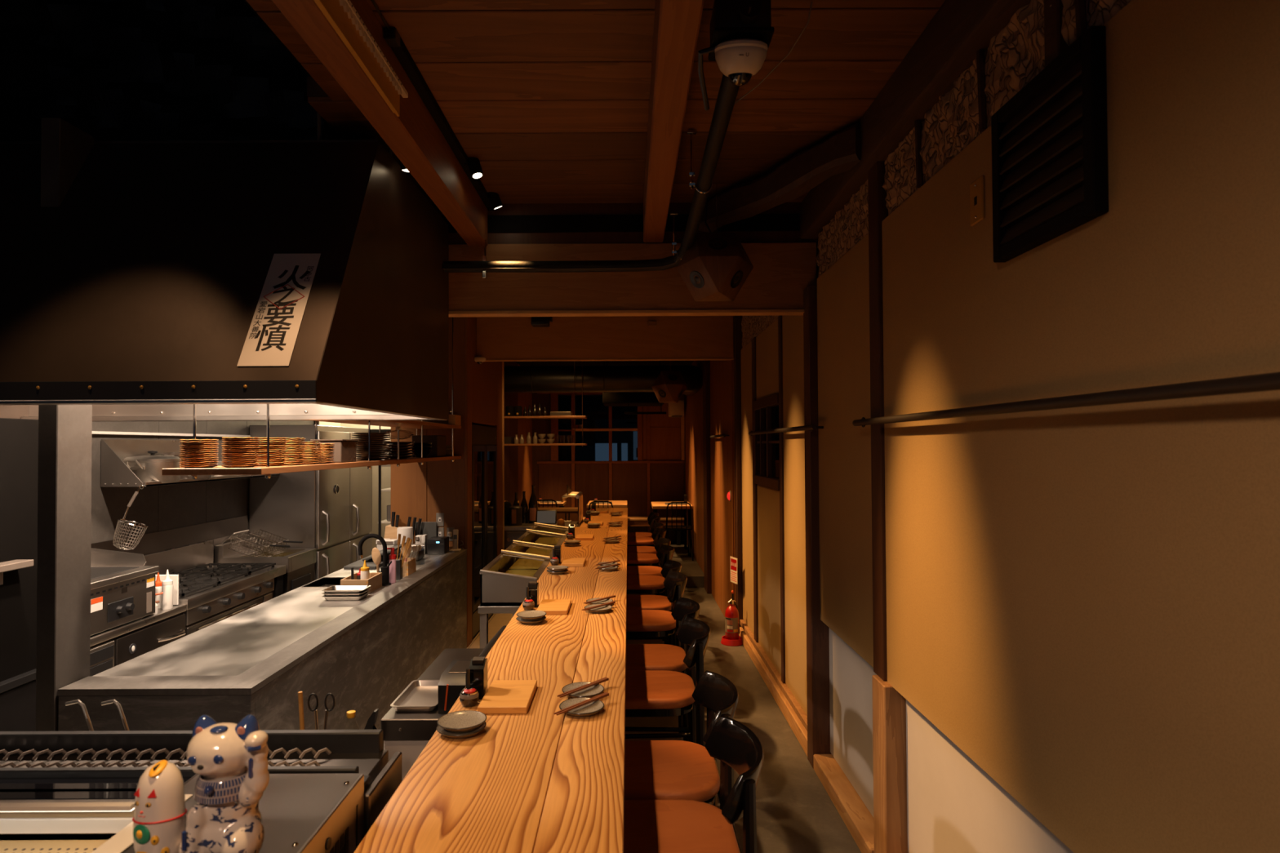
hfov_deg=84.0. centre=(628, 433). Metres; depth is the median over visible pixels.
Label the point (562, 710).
chopstick
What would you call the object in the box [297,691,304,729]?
handle
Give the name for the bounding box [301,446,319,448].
square plate
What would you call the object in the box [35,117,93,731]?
wall pier
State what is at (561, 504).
dining table
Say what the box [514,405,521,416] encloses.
tin
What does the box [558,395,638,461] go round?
window
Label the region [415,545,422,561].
serving spoon
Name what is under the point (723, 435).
rail
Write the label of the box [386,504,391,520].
bin
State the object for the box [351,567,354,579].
marker pen
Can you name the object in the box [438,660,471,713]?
terminal
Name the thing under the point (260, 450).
square plate
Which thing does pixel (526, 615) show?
plate
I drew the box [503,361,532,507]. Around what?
wall
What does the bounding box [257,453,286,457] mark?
square plate
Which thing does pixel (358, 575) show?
squeeze bottle
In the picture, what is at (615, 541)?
plate
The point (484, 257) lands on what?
clamp
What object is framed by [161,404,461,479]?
shelf
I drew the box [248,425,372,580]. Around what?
refrigerator
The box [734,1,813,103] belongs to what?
loose wire
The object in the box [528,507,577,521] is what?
countertop
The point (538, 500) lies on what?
wire chair
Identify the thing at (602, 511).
serving board
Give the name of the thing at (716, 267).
speaker
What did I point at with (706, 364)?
trim
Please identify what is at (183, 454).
square plate
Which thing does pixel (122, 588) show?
griddle
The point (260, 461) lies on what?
square plate
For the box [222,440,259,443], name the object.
square plate
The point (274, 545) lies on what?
basket
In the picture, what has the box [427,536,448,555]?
receipt printer
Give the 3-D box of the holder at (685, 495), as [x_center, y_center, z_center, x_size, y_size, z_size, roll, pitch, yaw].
[0.875,1.007,10.933,0.049,0.121,0.062,0,-1,0]
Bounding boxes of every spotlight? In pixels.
[399,160,408,172]
[463,157,483,178]
[486,191,502,208]
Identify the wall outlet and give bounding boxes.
[435,512,444,526]
[436,527,444,536]
[446,527,454,541]
[969,175,984,226]
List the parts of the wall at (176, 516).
panel, panel, splash panel, panel, panel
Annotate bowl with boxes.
[410,442,432,445]
[411,449,431,457]
[537,434,546,438]
[537,439,546,444]
[546,434,555,438]
[546,439,554,444]
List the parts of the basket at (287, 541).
handle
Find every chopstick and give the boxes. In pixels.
[554,692,607,715]
[556,693,608,715]
[557,677,606,697]
[559,677,608,697]
[583,595,613,604]
[583,601,615,610]
[585,595,615,604]
[596,564,620,568]
[597,560,620,565]
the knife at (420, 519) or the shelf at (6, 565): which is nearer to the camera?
the shelf at (6, 565)
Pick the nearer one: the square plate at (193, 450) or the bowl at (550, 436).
the square plate at (193, 450)
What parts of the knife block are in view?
knife handle, knife handle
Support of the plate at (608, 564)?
on the countertop at (539, 780)
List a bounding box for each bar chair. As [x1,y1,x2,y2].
[623,715,764,852]
[624,670,738,809]
[625,597,700,742]
[625,617,711,746]
[626,515,660,595]
[626,522,663,595]
[626,528,666,595]
[626,537,671,641]
[626,544,674,644]
[626,560,681,644]
[626,571,687,733]
[627,511,658,537]
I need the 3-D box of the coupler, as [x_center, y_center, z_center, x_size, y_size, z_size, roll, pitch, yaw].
[-1.495,-0.044,4.622,0.039,0.045,0.039,0,-1,0]
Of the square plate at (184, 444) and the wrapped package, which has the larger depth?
the wrapped package
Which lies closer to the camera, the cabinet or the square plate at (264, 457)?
the square plate at (264, 457)
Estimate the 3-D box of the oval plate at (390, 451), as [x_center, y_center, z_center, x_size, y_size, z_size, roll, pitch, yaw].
[-1.599,0.128,4.949,0.210,0.021,0.242,0,-1,0]
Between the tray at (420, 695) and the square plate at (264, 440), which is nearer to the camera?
the tray at (420, 695)
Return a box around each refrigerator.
[0,417,38,731]
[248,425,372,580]
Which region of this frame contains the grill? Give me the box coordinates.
[0,729,401,852]
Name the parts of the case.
leg, shelf frame, floor panel, panel, panel, panel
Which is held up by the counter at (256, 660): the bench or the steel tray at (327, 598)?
the steel tray at (327, 598)
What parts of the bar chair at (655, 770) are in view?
seat, seat frame, leg, backrest, leg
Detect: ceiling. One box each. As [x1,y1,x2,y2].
[246,0,945,204]
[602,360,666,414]
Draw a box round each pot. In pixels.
[123,450,181,483]
[151,591,163,614]
[160,448,211,479]
[211,461,231,476]
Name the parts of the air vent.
plate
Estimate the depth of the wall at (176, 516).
5.42 m
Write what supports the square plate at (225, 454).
on the square plate at (249, 455)
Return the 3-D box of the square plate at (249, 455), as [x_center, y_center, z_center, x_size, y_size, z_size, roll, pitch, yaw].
[-1.604,0.095,2.944,0.116,0.010,0.116,0,-1,0]
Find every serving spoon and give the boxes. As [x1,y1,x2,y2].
[409,546,416,559]
[413,545,418,558]
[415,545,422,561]
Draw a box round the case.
[477,522,568,648]
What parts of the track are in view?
rail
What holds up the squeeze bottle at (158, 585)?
on the cabinet
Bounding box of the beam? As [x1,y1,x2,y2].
[440,213,799,365]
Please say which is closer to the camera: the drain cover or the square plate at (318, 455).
the square plate at (318, 455)
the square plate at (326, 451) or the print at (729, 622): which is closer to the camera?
the square plate at (326, 451)
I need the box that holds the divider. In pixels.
[448,414,461,426]
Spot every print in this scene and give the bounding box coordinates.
[90,596,102,604]
[146,577,154,582]
[727,620,732,625]
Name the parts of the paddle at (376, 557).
handle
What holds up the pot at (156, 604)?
on the cabinet
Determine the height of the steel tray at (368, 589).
0.025 m
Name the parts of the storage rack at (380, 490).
post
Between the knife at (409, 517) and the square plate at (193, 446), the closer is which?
the square plate at (193, 446)
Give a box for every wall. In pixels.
[90,420,315,565]
[244,0,311,76]
[317,421,391,549]
[391,316,504,647]
[431,202,817,246]
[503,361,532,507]
[532,392,685,542]
[684,315,736,617]
[733,0,1279,852]
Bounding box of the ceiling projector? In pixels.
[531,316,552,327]
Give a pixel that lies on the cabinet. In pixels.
(110, 648)
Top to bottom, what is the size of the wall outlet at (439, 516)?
0.116 m
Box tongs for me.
[411,542,424,546]
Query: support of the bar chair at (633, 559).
on the floor at (795, 813)
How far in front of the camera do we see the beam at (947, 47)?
2.40 m
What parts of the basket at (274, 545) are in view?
handle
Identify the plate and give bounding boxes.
[178,454,217,457]
[178,462,217,466]
[179,439,217,441]
[179,440,218,444]
[179,444,217,448]
[179,447,218,449]
[179,448,217,451]
[179,451,218,453]
[179,453,217,455]
[179,457,218,459]
[179,458,217,462]
[179,461,218,463]
[179,464,217,467]
[180,443,218,445]
[221,443,258,445]
[221,444,258,447]
[221,450,258,453]
[221,464,258,467]
[222,436,259,439]
[222,439,258,441]
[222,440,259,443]
[222,447,259,449]
[222,448,258,451]
[222,453,258,455]
[222,454,258,457]
[222,457,258,459]
[222,458,259,461]
[222,460,258,463]
[222,462,259,465]
[255,444,285,447]
[255,456,286,458]
[256,440,286,443]
[256,450,286,453]
[256,461,286,464]
[257,437,285,439]
[257,439,286,441]
[257,443,286,445]
[257,446,286,448]
[257,448,286,451]
[257,452,286,454]
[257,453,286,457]
[257,459,285,462]
[258,457,286,460]
[258,463,285,466]
[282,444,304,447]
[282,452,305,454]
[283,440,305,441]
[283,446,304,448]
[284,437,305,439]
[284,441,305,444]
[284,443,304,445]
[284,448,305,450]
[284,453,305,456]
[284,455,305,457]
[284,460,305,463]
[284,462,304,465]
[285,450,305,452]
[285,457,304,459]
[285,458,305,462]
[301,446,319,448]
[302,448,320,450]
[302,449,320,452]
[302,460,320,462]
[302,462,320,464]
[303,441,319,444]
[303,451,320,453]
[303,458,320,461]
[304,443,319,445]
[304,444,319,447]
[304,453,320,455]
[304,454,320,457]
[304,457,320,458]
[317,456,333,458]
[318,451,333,453]
[318,454,334,457]
[318,457,333,460]
[318,459,333,462]
[318,461,334,463]
[319,448,334,450]
[319,449,333,452]
[319,453,333,455]
[320,443,334,445]
[320,444,333,447]
[320,446,333,448]
[351,432,390,435]
[351,434,390,436]
[351,436,390,439]
[353,439,390,440]
[355,440,390,443]
[356,443,390,444]
[356,444,390,447]
[356,447,390,449]
[356,448,390,451]
[356,451,390,453]
[356,453,390,455]
[356,455,390,457]
[356,457,390,460]
[383,441,414,444]
[383,449,414,453]
[386,447,414,449]
[386,455,413,458]
[388,444,413,447]
[388,452,413,455]
[436,710,486,733]
[436,721,486,739]
[515,616,546,624]
[516,610,546,620]
[546,565,568,571]
[546,568,568,574]
[559,697,604,717]
[561,681,604,698]
[564,540,580,544]
[564,542,580,546]
[584,604,612,613]
[586,523,600,526]
[586,524,600,528]
[586,597,613,604]
[597,561,617,565]
[597,565,617,571]
[604,539,619,543]
[608,524,622,527]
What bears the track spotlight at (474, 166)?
attached to the track
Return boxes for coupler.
[395,422,401,430]
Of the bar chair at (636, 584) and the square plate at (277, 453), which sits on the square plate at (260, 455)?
the square plate at (277, 453)
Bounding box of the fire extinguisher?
[724,590,739,639]
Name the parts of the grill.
white sill, steel sill, edge trim, trough rail, plate, panel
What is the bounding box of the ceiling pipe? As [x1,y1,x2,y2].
[442,0,761,272]
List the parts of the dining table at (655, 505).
leg, leg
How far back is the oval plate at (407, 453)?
4.87 m
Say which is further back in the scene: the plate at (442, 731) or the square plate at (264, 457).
the square plate at (264, 457)
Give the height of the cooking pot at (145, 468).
0.225 m
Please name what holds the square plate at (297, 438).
on the square plate at (286, 440)
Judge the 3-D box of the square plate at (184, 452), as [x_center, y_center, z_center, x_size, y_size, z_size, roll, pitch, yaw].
[-1.764,0.079,2.923,0.116,0.010,0.116,0,-1,0]
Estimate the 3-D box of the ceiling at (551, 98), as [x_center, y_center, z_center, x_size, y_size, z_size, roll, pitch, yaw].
[0.018,-1.369,1.774,2.550,0.100,4.500,0,-1,0]
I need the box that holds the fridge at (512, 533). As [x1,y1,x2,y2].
[504,521,577,550]
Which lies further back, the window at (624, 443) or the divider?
the window at (624, 443)
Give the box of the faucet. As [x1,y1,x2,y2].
[357,533,391,586]
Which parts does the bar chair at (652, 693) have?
seat frame, seat, leg, backrest, leg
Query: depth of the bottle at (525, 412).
8.49 m
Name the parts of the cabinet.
control panel, door, handle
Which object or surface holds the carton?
on the shelf at (575, 416)
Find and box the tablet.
[535,510,556,524]
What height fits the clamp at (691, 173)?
0.265 m
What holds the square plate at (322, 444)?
on the square plate at (326, 445)
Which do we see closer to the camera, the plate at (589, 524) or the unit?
the unit
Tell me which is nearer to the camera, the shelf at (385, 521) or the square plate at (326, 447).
the square plate at (326, 447)
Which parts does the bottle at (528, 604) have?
stem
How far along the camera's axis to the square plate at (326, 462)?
3.56 m
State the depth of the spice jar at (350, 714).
1.97 m
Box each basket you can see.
[227,533,289,557]
[243,528,302,555]
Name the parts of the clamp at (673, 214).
threaded rod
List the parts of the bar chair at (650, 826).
seat, leg, backrest, leg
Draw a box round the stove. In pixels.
[144,540,285,635]
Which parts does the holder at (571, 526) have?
plate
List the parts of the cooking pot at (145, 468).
handle, lid, lid knob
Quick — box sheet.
[417,648,484,679]
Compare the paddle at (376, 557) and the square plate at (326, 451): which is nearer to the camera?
the square plate at (326, 451)
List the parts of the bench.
seat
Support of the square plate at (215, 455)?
on the square plate at (183, 458)
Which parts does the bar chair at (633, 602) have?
seat, leg, backrest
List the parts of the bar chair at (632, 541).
seat frame, seat, backrest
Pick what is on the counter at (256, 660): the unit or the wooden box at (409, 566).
the wooden box at (409, 566)
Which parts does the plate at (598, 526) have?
dish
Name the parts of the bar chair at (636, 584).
seat frame, seat, leg, backrest, leg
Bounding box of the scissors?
[307,693,335,729]
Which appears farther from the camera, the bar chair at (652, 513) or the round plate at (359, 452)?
the bar chair at (652, 513)
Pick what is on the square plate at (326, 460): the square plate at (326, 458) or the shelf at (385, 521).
the square plate at (326, 458)
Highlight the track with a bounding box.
[370,0,494,210]
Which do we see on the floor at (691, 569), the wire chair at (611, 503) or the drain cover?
the wire chair at (611, 503)
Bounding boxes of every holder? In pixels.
[395,559,402,579]
[469,657,487,699]
[528,581,538,608]
[553,545,561,564]
[568,524,574,538]
[586,511,591,520]
[591,502,595,511]
[684,494,687,502]
[720,635,742,646]
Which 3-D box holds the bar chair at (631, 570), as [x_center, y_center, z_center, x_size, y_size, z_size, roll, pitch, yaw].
[0.129,1.397,6.185,0.488,0.922,0.432,0,-1,0]
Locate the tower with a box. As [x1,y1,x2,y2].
[561,484,582,527]
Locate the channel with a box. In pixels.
[313,0,408,116]
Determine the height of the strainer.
0.416 m
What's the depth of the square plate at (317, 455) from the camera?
3.40 m
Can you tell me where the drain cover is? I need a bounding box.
[220,529,248,544]
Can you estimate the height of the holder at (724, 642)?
0.050 m
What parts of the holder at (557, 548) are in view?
plate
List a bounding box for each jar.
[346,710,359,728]
[557,517,564,526]
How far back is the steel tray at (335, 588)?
4.30 m
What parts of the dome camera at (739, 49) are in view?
bracket arm, mount plate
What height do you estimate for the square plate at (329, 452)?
0.010 m
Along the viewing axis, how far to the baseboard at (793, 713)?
4.82 m
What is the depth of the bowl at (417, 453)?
5.37 m
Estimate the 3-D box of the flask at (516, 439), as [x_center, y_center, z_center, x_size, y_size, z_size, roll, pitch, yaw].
[-1.340,0.074,8.500,0.054,0.108,0.054,0,-1,0]
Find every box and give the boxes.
[310,439,359,462]
[340,572,382,594]
[402,557,416,577]
[412,435,445,457]
[504,436,513,444]
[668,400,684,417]
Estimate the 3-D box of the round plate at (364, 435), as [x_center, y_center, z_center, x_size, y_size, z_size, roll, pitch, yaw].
[-1.600,0.019,4.420,0.230,0.015,0.230,0,-1,0]
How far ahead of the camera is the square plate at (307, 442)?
3.41 m
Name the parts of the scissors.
blade, blade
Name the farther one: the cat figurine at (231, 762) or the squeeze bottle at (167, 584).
the squeeze bottle at (167, 584)
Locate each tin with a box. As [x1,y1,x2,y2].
[505,405,513,416]
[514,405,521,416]
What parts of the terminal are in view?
plate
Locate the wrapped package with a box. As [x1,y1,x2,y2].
[402,543,425,560]
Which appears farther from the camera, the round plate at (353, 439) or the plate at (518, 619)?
the round plate at (353, 439)
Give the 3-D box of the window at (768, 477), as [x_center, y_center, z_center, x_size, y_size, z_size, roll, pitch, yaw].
[1.013,0.057,4.707,0.115,0.660,2.015,0,-1,0]
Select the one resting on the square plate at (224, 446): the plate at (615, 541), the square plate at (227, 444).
the square plate at (227, 444)
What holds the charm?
attached to the range hood
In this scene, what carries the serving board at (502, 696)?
on the countertop at (539, 780)
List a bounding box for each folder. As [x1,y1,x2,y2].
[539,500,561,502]
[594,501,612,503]
[664,502,687,505]
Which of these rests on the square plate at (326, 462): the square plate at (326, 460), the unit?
the square plate at (326, 460)
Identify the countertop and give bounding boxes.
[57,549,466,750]
[89,604,186,646]
[92,551,443,676]
[354,507,627,852]
[504,521,577,530]
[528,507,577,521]
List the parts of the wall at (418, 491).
panel, panel, panel, panel, panel, panel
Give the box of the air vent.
[991,25,1108,262]
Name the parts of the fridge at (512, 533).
door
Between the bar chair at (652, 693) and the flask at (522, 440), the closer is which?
the bar chair at (652, 693)
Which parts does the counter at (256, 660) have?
panel, panel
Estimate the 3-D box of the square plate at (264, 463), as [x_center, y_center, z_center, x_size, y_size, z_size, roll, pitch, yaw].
[-1.573,0.131,3.117,0.116,0.010,0.116,0,-1,0]
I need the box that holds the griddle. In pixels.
[90,547,159,635]
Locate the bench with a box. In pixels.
[582,516,684,545]
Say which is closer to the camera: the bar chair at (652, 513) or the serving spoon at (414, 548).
the serving spoon at (414, 548)
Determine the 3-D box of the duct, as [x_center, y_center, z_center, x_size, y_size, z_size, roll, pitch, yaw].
[-0.300,-0.772,9.203,2.568,0.542,0.830,0,-1,0]
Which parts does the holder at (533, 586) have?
plate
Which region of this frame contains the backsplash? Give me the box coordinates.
[144,540,213,574]
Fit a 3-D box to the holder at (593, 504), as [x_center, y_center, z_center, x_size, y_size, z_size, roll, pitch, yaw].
[-0.413,0.890,8.480,0.049,0.121,0.062,0,-1,0]
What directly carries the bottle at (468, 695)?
on the countertop at (539, 780)
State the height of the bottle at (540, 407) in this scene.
0.157 m
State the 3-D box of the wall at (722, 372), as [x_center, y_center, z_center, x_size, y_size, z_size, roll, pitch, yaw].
[1.096,0.406,9.294,0.313,3.000,5.400,0,-1,0]
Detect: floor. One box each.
[466,587,861,852]
[670,542,704,587]
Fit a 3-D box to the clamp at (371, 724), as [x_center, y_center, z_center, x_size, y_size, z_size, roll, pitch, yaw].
[-0.888,1.025,2.443,0.064,0.145,0.028,0,-1,0]
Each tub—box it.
[376,538,388,551]
[385,538,397,554]
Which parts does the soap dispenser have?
tank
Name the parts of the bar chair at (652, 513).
seat, backrest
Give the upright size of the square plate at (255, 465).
0.010 m
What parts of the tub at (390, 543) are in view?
lid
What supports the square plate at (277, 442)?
on the square plate at (260, 444)
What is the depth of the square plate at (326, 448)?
3.56 m
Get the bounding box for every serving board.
[477,680,537,714]
[536,599,571,614]
[560,557,586,567]
[575,533,594,540]
[587,520,603,525]
[595,509,608,513]
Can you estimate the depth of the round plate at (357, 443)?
4.34 m
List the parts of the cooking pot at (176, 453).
lid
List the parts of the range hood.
panel, panel, panel, panel, hanger rod, panel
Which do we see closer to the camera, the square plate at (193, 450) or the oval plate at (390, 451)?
the square plate at (193, 450)
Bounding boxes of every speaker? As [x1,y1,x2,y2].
[651,360,687,403]
[676,184,753,301]
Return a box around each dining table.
[537,501,566,507]
[586,500,626,508]
[650,502,693,555]
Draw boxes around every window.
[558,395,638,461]
[748,392,823,490]
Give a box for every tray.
[321,585,370,593]
[321,588,370,596]
[321,591,370,600]
[390,680,439,711]
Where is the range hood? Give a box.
[0,111,452,422]
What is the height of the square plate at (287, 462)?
0.010 m
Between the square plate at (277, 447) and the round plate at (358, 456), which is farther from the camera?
the round plate at (358, 456)
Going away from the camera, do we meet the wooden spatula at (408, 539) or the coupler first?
the coupler
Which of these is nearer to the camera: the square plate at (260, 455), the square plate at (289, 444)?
the square plate at (260, 455)
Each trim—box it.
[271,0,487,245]
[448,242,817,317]
[475,315,733,361]
[643,0,704,242]
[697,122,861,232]
[702,360,711,593]
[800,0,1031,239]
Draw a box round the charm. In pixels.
[236,253,320,366]
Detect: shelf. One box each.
[0,559,33,573]
[101,439,279,487]
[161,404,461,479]
[312,317,461,428]
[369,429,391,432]
[377,464,391,466]
[377,487,391,491]
[377,519,391,523]
[504,360,586,446]
[546,524,577,529]
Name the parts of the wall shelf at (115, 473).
plate, shelf plate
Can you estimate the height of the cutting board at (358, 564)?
0.022 m
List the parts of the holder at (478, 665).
plate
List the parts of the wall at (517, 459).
panel, panel, panel, panel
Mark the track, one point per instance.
(392, 37)
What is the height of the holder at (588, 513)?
0.121 m
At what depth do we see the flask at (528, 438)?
8.48 m
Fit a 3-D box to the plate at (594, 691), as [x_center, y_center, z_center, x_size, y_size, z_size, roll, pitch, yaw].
[-0.146,0.831,2.285,0.136,0.019,0.136,0,-1,0]
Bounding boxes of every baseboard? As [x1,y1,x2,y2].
[738,619,807,755]
[813,754,874,852]
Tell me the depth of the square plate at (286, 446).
3.24 m
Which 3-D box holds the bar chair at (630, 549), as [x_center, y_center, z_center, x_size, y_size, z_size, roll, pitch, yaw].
[0.129,1.419,7.437,0.488,0.922,0.432,0,-1,0]
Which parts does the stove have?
burner, burner, knob, burner, burner, oven door, knob, handle, control panel, knob, burner, knob, panel, knob, gap panel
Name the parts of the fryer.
control panel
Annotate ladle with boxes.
[64,699,93,731]
[100,699,128,730]
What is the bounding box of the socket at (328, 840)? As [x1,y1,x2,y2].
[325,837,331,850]
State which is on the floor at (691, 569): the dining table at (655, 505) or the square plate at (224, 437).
the dining table at (655, 505)
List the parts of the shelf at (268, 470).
rod, rod, rod, rod, rod, rod, rod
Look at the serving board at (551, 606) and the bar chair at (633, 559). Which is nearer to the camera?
the serving board at (551, 606)
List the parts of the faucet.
spout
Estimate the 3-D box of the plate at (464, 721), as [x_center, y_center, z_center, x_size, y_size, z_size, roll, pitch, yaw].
[-0.465,0.809,1.987,0.136,0.019,0.136,0,-1,0]
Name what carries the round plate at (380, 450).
on the round plate at (359, 452)
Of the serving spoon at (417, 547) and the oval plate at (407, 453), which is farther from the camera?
the serving spoon at (417, 547)
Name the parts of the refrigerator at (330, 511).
handle, handle, door, door, handle, handle, door, door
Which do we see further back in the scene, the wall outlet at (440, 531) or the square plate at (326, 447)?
the wall outlet at (440, 531)
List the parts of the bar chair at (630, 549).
seat, backrest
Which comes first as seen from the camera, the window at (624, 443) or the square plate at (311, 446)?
the square plate at (311, 446)
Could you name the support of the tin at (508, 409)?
on the shelf at (575, 416)
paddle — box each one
[371,547,381,572]
[402,542,411,561]
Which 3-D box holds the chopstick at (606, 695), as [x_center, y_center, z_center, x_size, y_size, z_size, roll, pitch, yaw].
[-0.135,0.814,2.137,0.007,0.007,0.221,-1,-1,41]
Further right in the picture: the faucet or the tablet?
the tablet
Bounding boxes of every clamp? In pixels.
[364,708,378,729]
[482,240,487,279]
[670,212,681,259]
[686,130,712,193]
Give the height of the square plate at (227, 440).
0.010 m
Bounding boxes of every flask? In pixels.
[514,435,518,444]
[519,435,524,444]
[526,432,531,444]
[533,432,537,444]
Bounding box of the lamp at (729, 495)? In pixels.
[727,490,731,502]
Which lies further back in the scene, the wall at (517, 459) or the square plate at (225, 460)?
the wall at (517, 459)
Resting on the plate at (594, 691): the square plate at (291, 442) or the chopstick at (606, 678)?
the chopstick at (606, 678)
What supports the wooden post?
on the floor at (795, 813)
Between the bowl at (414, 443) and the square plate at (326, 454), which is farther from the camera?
the bowl at (414, 443)
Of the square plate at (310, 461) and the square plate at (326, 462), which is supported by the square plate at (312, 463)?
the square plate at (310, 461)
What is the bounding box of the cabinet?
[89,604,186,676]
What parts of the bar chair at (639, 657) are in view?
seat, leg, backrest, leg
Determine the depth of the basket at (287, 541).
6.34 m
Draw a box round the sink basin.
[301,577,346,587]
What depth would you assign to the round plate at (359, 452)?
4.34 m
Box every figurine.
[132,760,186,852]
[178,714,269,852]
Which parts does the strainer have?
handle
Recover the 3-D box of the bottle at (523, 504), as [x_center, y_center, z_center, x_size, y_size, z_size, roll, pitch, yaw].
[-1.230,0.871,8.386,0.093,0.372,0.093,0,-1,0]
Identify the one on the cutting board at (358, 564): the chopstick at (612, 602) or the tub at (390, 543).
the tub at (390, 543)
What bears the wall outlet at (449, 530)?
attached to the wall at (418, 491)
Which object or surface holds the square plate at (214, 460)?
on the square plate at (183, 462)
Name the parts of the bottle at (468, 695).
stem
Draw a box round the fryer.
[214,537,315,594]
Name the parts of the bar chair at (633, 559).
seat frame, seat, backrest, leg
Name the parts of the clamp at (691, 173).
threaded rod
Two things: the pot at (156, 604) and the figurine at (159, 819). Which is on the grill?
the figurine at (159, 819)
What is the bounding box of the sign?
[730,556,739,584]
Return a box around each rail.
[92,431,250,437]
[709,433,728,438]
[852,372,1279,427]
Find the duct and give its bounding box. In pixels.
[503,360,702,395]
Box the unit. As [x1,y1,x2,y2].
[380,656,447,781]
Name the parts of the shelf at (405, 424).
rod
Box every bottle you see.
[155,572,162,608]
[161,569,173,609]
[356,568,360,579]
[360,560,369,579]
[386,547,395,583]
[459,667,479,707]
[512,492,519,506]
[520,491,528,523]
[522,586,534,610]
[523,406,527,416]
[528,405,531,416]
[528,484,537,523]
[533,404,536,416]
[537,403,541,416]
[542,406,546,416]
[550,548,559,565]
[566,526,573,539]
[583,512,589,523]
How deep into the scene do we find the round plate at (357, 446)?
4.34 m
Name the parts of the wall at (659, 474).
post, panel, rail, rail, post, panel, rail, post, rail, panel, post, panel, post, panel, panel, panel, post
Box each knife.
[407,516,411,526]
[412,517,416,538]
[416,518,422,535]
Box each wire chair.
[537,499,557,507]
[588,501,613,511]
[664,502,693,560]
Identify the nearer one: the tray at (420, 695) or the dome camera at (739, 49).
the dome camera at (739, 49)
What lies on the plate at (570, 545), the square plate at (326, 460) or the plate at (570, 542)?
the plate at (570, 542)
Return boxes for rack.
[377,464,391,536]
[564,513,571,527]
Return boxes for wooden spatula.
[396,533,400,559]
[399,535,405,559]
[401,537,410,564]
[401,538,412,567]
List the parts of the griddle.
hot plate, control panel, knob, knob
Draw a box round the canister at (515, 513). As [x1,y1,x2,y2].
[508,506,522,525]
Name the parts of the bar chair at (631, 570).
seat, backrest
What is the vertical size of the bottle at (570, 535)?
0.109 m
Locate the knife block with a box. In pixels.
[384,511,399,538]
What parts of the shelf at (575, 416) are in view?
rod, rod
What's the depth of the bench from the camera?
11.45 m
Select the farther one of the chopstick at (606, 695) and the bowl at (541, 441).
the bowl at (541, 441)
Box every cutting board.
[155,574,178,605]
[343,552,402,569]
[362,542,405,561]
[414,521,436,551]
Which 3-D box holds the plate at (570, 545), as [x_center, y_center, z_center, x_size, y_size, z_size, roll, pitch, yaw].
[-0.450,0.892,5.694,0.136,0.019,0.136,0,-1,0]
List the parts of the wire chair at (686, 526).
seat, frame, leg, leg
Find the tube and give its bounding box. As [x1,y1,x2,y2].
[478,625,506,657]
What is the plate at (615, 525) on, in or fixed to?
on the countertop at (539, 780)
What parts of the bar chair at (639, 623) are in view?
seat frame, seat, leg, backrest, leg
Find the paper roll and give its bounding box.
[396,526,413,552]
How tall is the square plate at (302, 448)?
0.010 m
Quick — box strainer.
[112,484,148,550]
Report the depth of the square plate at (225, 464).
2.90 m
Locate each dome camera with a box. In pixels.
[474,356,485,364]
[697,0,774,110]
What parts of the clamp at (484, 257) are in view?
threaded rod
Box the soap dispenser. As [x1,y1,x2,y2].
[415,534,426,554]
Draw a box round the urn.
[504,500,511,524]
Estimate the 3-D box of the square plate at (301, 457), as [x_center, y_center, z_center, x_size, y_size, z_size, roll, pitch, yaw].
[-1.566,0.117,3.279,0.116,0.010,0.116,0,-1,0]
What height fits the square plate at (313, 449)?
0.010 m
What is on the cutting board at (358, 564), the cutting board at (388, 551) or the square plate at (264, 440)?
the cutting board at (388, 551)
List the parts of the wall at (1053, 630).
post, panel, post, panel, panel, post, panel, post, panel, panel, post, post, panel, post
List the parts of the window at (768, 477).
frame, frame, frame, frame, frame, rail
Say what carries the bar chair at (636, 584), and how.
on the floor at (795, 813)
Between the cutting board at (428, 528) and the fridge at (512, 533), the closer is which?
the cutting board at (428, 528)
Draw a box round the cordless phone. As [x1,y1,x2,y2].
[448,529,461,551]
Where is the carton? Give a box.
[550,411,572,416]
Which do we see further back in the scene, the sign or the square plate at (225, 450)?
the sign

